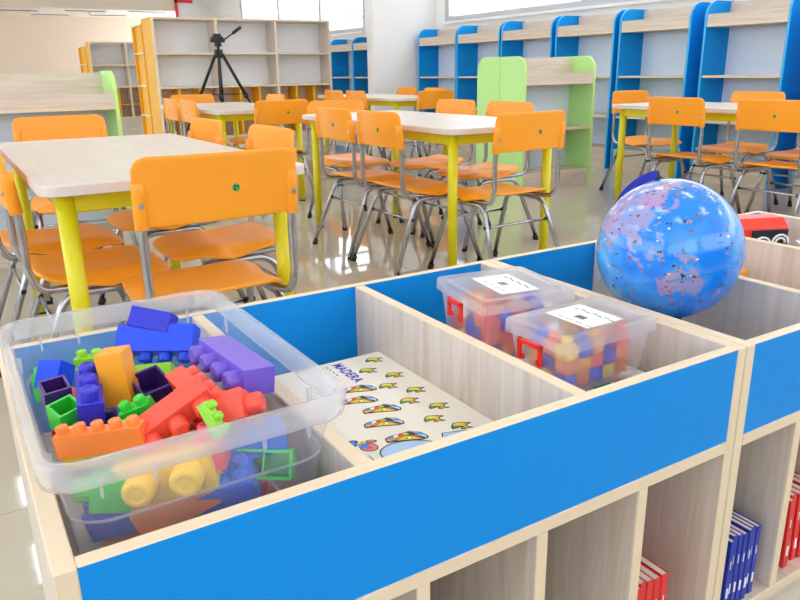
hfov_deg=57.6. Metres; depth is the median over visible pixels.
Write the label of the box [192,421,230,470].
block
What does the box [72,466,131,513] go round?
block
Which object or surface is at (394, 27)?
column
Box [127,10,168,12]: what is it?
ceiling lamp
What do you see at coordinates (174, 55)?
bookcase
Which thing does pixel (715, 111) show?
table
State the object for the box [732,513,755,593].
book
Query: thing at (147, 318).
block
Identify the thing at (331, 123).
chair
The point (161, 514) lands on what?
block
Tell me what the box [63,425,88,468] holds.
block
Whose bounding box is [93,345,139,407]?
block
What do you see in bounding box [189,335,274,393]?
block
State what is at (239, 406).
block
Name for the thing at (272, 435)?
block
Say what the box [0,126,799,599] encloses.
floor
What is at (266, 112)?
chair
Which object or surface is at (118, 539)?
block
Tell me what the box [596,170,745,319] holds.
desk globe
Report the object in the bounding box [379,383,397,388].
picture
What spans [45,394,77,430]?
block
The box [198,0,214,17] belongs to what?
wall
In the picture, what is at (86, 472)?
block
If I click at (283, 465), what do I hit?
block
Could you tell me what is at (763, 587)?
shelf
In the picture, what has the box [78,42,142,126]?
bookcase
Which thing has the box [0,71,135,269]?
shelf
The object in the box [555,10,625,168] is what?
wall shelf
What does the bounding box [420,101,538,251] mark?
chair
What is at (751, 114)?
chair
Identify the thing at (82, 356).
block
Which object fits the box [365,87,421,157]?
chair
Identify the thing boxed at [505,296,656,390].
lidded box
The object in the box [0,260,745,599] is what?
storage cabinet
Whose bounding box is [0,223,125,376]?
chair
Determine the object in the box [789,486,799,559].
book
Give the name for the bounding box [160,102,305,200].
table
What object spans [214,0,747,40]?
wall
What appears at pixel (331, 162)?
chair
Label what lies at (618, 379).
picture
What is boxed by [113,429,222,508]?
block
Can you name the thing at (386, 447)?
picture
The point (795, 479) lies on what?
book
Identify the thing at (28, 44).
wall
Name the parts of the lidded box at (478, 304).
lid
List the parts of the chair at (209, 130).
seat, leg frame, leg frame, post, backrest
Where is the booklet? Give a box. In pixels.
[515,357,644,391]
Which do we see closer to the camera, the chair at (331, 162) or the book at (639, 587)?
the book at (639, 587)
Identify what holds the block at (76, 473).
in the tub
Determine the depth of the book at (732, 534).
1.00 m
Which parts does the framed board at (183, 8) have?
frame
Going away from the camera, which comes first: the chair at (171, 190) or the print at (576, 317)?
the print at (576, 317)
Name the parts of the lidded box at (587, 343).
lid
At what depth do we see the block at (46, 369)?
0.74 m
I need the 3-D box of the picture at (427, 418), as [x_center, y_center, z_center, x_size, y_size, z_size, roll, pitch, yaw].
[0.042,0.144,0.886,0.027,0.001,0.018,-1,17,-2]
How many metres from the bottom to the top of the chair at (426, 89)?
0.753 m
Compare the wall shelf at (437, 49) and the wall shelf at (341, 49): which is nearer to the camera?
the wall shelf at (437, 49)
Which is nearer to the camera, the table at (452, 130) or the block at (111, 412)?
the block at (111, 412)
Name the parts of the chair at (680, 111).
post, leg frame, backrest, seat, post, leg frame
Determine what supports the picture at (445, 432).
on the board at (380, 406)
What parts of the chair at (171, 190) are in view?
leg frame, post, seat, backrest, leg frame, post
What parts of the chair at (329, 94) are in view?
leg frame, backrest, leg frame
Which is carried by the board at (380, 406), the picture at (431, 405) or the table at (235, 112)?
the picture at (431, 405)
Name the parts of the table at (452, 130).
leg, leg, leg, leg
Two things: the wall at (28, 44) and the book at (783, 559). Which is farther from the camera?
the wall at (28, 44)
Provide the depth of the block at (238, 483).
0.64 m
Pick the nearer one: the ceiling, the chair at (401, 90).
the chair at (401, 90)
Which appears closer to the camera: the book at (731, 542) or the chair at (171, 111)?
the book at (731, 542)
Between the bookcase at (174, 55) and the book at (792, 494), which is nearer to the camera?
the book at (792, 494)
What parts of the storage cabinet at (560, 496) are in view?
panel, panel, panel, panel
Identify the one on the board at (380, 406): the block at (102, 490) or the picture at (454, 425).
the picture at (454, 425)
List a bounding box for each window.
[240,0,364,36]
[442,0,672,24]
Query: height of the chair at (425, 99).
0.753 m
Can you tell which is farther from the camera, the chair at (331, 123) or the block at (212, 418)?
the chair at (331, 123)
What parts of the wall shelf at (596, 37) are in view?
panel, shelf, panel, shelf, shelf, shelf, panel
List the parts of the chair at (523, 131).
leg frame, post, seat, leg frame, backrest, post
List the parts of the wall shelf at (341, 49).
shelf, panel, panel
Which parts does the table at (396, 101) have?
leg, leg, leg, leg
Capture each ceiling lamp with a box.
[0,7,38,11]
[29,11,70,15]
[63,9,106,11]
[88,12,128,15]
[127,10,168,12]
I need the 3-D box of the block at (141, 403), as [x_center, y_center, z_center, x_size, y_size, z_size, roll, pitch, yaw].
[-0.242,0.103,0.678,0.037,0.036,0.019,-1,17,-1]
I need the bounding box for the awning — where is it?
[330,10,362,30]
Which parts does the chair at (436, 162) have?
leg frame, seat, post, leg frame, post, backrest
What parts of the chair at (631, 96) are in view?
leg frame, post, backrest, post, seat, leg frame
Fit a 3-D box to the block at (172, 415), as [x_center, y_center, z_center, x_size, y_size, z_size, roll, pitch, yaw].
[-0.202,0.103,0.646,0.081,0.064,0.038,-9,19,-23]
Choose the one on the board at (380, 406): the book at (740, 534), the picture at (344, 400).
the picture at (344, 400)
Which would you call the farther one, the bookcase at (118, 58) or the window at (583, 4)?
the bookcase at (118, 58)
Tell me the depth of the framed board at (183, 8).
15.85 m
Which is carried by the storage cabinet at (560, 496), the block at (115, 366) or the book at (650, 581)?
the book at (650, 581)
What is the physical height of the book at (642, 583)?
0.114 m
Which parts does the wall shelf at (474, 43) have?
panel, shelf, shelf, panel, panel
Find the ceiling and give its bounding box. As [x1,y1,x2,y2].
[0,8,174,17]
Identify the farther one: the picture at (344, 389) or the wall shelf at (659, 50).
the wall shelf at (659, 50)
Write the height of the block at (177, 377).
0.026 m
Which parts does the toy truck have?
window panel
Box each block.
[31,366,40,401]
[34,360,75,387]
[37,374,72,414]
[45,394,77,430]
[51,387,75,436]
[51,414,145,459]
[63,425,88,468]
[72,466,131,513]
[72,468,81,477]
[73,348,101,370]
[75,361,105,426]
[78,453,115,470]
[80,468,92,476]
[81,503,137,542]
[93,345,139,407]
[102,532,139,546]
[103,458,116,465]
[105,407,118,423]
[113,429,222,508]
[115,324,200,363]
[115,419,125,461]
[118,393,155,419]
[127,305,178,331]
[129,489,220,534]
[132,365,172,402]
[135,362,176,374]
[139,374,212,453]
[165,365,221,420]
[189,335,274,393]
[189,417,201,430]
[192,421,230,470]
[195,452,260,513]
[197,399,229,439]
[213,387,265,430]
[227,416,287,462]
[235,448,297,480]
[260,480,276,495]
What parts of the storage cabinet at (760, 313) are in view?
panel, panel, panel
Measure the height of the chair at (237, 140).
0.753 m
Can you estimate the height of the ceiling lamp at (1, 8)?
0.060 m
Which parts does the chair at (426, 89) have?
leg frame, leg frame, backrest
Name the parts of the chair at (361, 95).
backrest, leg frame, leg frame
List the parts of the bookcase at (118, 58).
panel, panel, shelf, shelf, shelf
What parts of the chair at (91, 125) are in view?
post, leg frame, backrest, seat, leg frame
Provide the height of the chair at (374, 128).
0.753 m
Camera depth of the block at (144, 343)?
0.84 m
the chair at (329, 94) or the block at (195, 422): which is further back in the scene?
the chair at (329, 94)
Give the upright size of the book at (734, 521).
0.115 m
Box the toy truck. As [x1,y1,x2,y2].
[738,214,788,244]
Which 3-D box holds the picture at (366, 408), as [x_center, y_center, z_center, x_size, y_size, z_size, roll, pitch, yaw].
[-0.023,0.136,0.916,0.050,0.001,0.023,-4,18,-10]
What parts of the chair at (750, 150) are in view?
leg frame, post, seat, leg frame, backrest, post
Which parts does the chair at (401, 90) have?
backrest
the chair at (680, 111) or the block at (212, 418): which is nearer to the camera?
the block at (212, 418)
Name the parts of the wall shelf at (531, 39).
panel, shelf, panel, panel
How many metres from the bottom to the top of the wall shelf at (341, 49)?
1.400 m
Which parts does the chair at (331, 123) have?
backrest, post, leg frame, post, seat, leg frame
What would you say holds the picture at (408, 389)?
on the board at (380, 406)
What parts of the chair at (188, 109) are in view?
post, backrest, seat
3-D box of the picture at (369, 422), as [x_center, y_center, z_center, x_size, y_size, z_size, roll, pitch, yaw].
[-0.020,0.147,0.879,0.050,0.001,0.023,-4,18,-10]
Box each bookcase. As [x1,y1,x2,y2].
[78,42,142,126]
[131,16,334,147]
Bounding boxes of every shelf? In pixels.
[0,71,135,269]
[331,39,353,93]
[352,37,367,133]
[418,26,461,146]
[456,21,507,150]
[476,57,561,184]
[498,56,595,188]
[501,16,561,57]
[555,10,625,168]
[610,2,711,177]
[689,0,799,189]
[741,557,799,599]
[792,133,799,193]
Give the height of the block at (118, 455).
0.036 m
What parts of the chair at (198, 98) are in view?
post, backrest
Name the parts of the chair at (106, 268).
backrest, post, post, leg frame, seat, leg frame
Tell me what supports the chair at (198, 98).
on the floor
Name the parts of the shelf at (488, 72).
panel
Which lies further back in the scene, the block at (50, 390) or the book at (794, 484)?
the book at (794, 484)
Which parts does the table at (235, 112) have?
leg, leg, leg, leg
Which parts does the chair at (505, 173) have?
leg frame, seat, post, leg frame, post, backrest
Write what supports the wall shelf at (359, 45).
on the floor
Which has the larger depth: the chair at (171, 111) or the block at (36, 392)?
the chair at (171, 111)
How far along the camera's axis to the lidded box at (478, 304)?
1.01 m
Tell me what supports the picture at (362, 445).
on the board at (380, 406)
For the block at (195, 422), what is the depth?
0.79 m
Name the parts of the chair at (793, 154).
leg frame, seat, post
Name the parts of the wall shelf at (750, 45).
panel, shelf, shelf, shelf, shelf, panel, panel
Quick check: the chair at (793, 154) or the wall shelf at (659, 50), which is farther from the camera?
the wall shelf at (659, 50)
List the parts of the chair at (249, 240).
seat, leg frame, post, leg frame, backrest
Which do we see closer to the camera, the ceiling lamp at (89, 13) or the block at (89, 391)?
the block at (89, 391)
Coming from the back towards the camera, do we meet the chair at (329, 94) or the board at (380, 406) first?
the chair at (329, 94)
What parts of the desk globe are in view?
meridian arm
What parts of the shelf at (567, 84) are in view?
panel, panel, shelf, shelf, shelf, panel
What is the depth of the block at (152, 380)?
0.75 m
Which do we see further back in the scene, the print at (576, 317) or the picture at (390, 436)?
the print at (576, 317)
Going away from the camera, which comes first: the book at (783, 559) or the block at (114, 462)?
the block at (114, 462)
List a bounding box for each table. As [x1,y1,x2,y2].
[0,133,303,333]
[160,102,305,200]
[302,110,551,266]
[318,94,447,172]
[612,102,737,202]
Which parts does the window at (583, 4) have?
frame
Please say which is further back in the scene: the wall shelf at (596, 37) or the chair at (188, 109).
the wall shelf at (596, 37)
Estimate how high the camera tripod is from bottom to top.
1.382 m
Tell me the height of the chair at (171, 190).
0.753 m
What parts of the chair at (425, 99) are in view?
leg frame, backrest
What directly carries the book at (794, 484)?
on the storage cabinet at (760, 313)
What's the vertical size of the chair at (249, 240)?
0.753 m
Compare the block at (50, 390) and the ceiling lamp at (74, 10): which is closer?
the block at (50, 390)
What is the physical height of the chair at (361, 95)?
0.753 m
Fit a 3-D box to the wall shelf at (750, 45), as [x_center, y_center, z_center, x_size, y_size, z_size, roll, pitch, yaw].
[2.758,-1.633,5.744,0.320,1.415,0.715,-11,20,-30]
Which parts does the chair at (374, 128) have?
post, backrest, leg frame, post, seat, leg frame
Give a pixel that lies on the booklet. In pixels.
(638, 372)
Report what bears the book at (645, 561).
on the storage cabinet at (560, 496)
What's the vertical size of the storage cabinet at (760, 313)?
0.600 m
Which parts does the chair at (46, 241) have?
leg frame, post, seat, leg frame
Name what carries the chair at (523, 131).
on the floor
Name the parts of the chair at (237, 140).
seat, backrest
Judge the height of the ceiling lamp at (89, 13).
0.060 m
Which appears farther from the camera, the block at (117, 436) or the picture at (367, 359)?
the picture at (367, 359)
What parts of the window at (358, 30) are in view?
sill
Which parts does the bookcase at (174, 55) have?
shelf, panel, panel, shelf, shelf, shelf, panel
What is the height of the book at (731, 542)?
0.112 m
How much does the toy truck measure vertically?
0.148 m
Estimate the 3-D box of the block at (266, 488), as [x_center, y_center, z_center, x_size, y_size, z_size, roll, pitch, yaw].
[-0.150,0.202,0.732,0.047,0.041,0.023,-16,23,-40]
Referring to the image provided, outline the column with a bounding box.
[366,0,435,143]
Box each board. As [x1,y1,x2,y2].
[174,0,200,17]
[275,352,493,460]
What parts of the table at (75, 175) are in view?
leg, leg, leg, leg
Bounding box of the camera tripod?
[187,26,250,131]
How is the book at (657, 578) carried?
on the storage cabinet at (560, 496)
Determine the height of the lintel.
0.560 m
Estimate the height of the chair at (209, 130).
0.753 m
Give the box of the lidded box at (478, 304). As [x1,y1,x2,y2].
[437,266,574,356]
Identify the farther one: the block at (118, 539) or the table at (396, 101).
the table at (396, 101)
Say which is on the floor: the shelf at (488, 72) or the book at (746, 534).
the shelf at (488, 72)
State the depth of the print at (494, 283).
1.04 m
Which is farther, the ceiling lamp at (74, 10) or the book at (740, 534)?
the ceiling lamp at (74, 10)
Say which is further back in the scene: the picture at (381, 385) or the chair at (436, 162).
the chair at (436, 162)
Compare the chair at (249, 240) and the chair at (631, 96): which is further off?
the chair at (631, 96)
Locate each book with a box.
[637,585,641,599]
[638,576,646,599]
[639,570,653,599]
[640,563,660,599]
[641,554,668,599]
[720,537,735,599]
[727,530,737,599]
[729,526,743,599]
[730,523,748,599]
[731,517,754,599]
[732,510,761,593]
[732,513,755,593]
[778,497,795,567]
[787,491,796,560]
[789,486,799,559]
[792,476,799,484]
[792,482,799,557]
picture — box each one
[340,385,376,393]
[340,396,377,404]
[349,440,378,450]
[359,368,376,372]
[362,404,401,413]
[364,417,403,427]
[366,358,381,361]
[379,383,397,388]
[379,440,431,456]
[385,372,402,377]
[385,431,428,442]
[400,398,418,403]
[406,387,424,392]
[424,415,444,421]
[429,403,448,408]
[442,429,468,436]
[451,422,472,428]
[585,379,623,391]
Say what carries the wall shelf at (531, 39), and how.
on the floor
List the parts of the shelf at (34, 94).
panel, shelf, shelf, panel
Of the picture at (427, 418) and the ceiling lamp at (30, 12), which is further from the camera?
the ceiling lamp at (30, 12)
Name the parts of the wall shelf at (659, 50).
panel, shelf, shelf, shelf, shelf, panel, panel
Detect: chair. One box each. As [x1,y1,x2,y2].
[0,154,176,343]
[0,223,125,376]
[12,114,137,303]
[98,117,246,324]
[121,147,298,323]
[153,124,296,313]
[163,98,183,135]
[170,94,228,144]
[179,99,245,149]
[229,94,284,145]
[254,99,313,191]
[307,99,403,230]
[312,106,430,258]
[325,90,383,167]
[343,90,405,169]
[350,109,482,275]
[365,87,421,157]
[376,99,482,234]
[388,88,445,160]
[391,90,453,175]
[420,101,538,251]
[427,110,565,268]
[599,90,686,189]
[647,97,740,213]
[686,91,785,208]
[728,99,799,216]
[744,133,799,212]
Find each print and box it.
[487,276,527,290]
[559,308,614,326]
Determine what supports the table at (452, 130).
on the floor
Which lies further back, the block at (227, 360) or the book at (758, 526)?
the book at (758, 526)
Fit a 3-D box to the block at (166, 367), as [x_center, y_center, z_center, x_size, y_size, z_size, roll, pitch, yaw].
[-0.276,0.084,0.809,0.052,0.034,0.031,-1,17,-1]
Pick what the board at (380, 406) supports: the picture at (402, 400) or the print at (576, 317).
the picture at (402, 400)
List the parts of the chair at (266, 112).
backrest, post, leg frame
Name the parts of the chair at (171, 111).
post, backrest, post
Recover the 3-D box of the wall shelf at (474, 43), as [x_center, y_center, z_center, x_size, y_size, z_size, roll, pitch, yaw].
[1.016,-2.455,8.445,0.320,1.415,0.790,-11,20,-30]
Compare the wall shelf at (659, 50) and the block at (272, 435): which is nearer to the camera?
the block at (272, 435)
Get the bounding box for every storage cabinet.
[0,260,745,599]
[485,211,799,599]
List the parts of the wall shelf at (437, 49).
panel, shelf, shelf, panel, panel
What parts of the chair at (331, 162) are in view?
leg frame, backrest, seat, leg frame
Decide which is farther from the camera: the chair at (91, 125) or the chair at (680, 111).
the chair at (680, 111)
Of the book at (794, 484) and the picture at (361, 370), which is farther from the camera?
the book at (794, 484)
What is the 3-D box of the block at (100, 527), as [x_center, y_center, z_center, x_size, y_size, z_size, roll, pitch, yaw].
[-0.242,0.188,0.647,0.076,0.052,0.019,-2,18,-4]
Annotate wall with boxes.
[0,15,142,73]
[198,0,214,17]
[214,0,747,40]
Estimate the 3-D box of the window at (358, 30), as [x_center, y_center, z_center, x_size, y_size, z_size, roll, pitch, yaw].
[-1.893,-5.201,12.863,0.120,1.150,5.240,-11,20,-30]
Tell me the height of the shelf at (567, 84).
1.010 m
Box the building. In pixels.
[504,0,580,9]
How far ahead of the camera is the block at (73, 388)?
0.74 m
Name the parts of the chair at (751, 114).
leg frame, post, backrest, seat, leg frame, post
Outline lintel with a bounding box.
[0,0,174,11]
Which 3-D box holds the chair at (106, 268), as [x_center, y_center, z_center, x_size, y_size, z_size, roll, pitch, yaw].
[-0.912,-0.095,2.176,0.524,0.753,0.453,-11,20,-30]
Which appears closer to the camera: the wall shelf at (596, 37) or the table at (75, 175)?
the table at (75, 175)

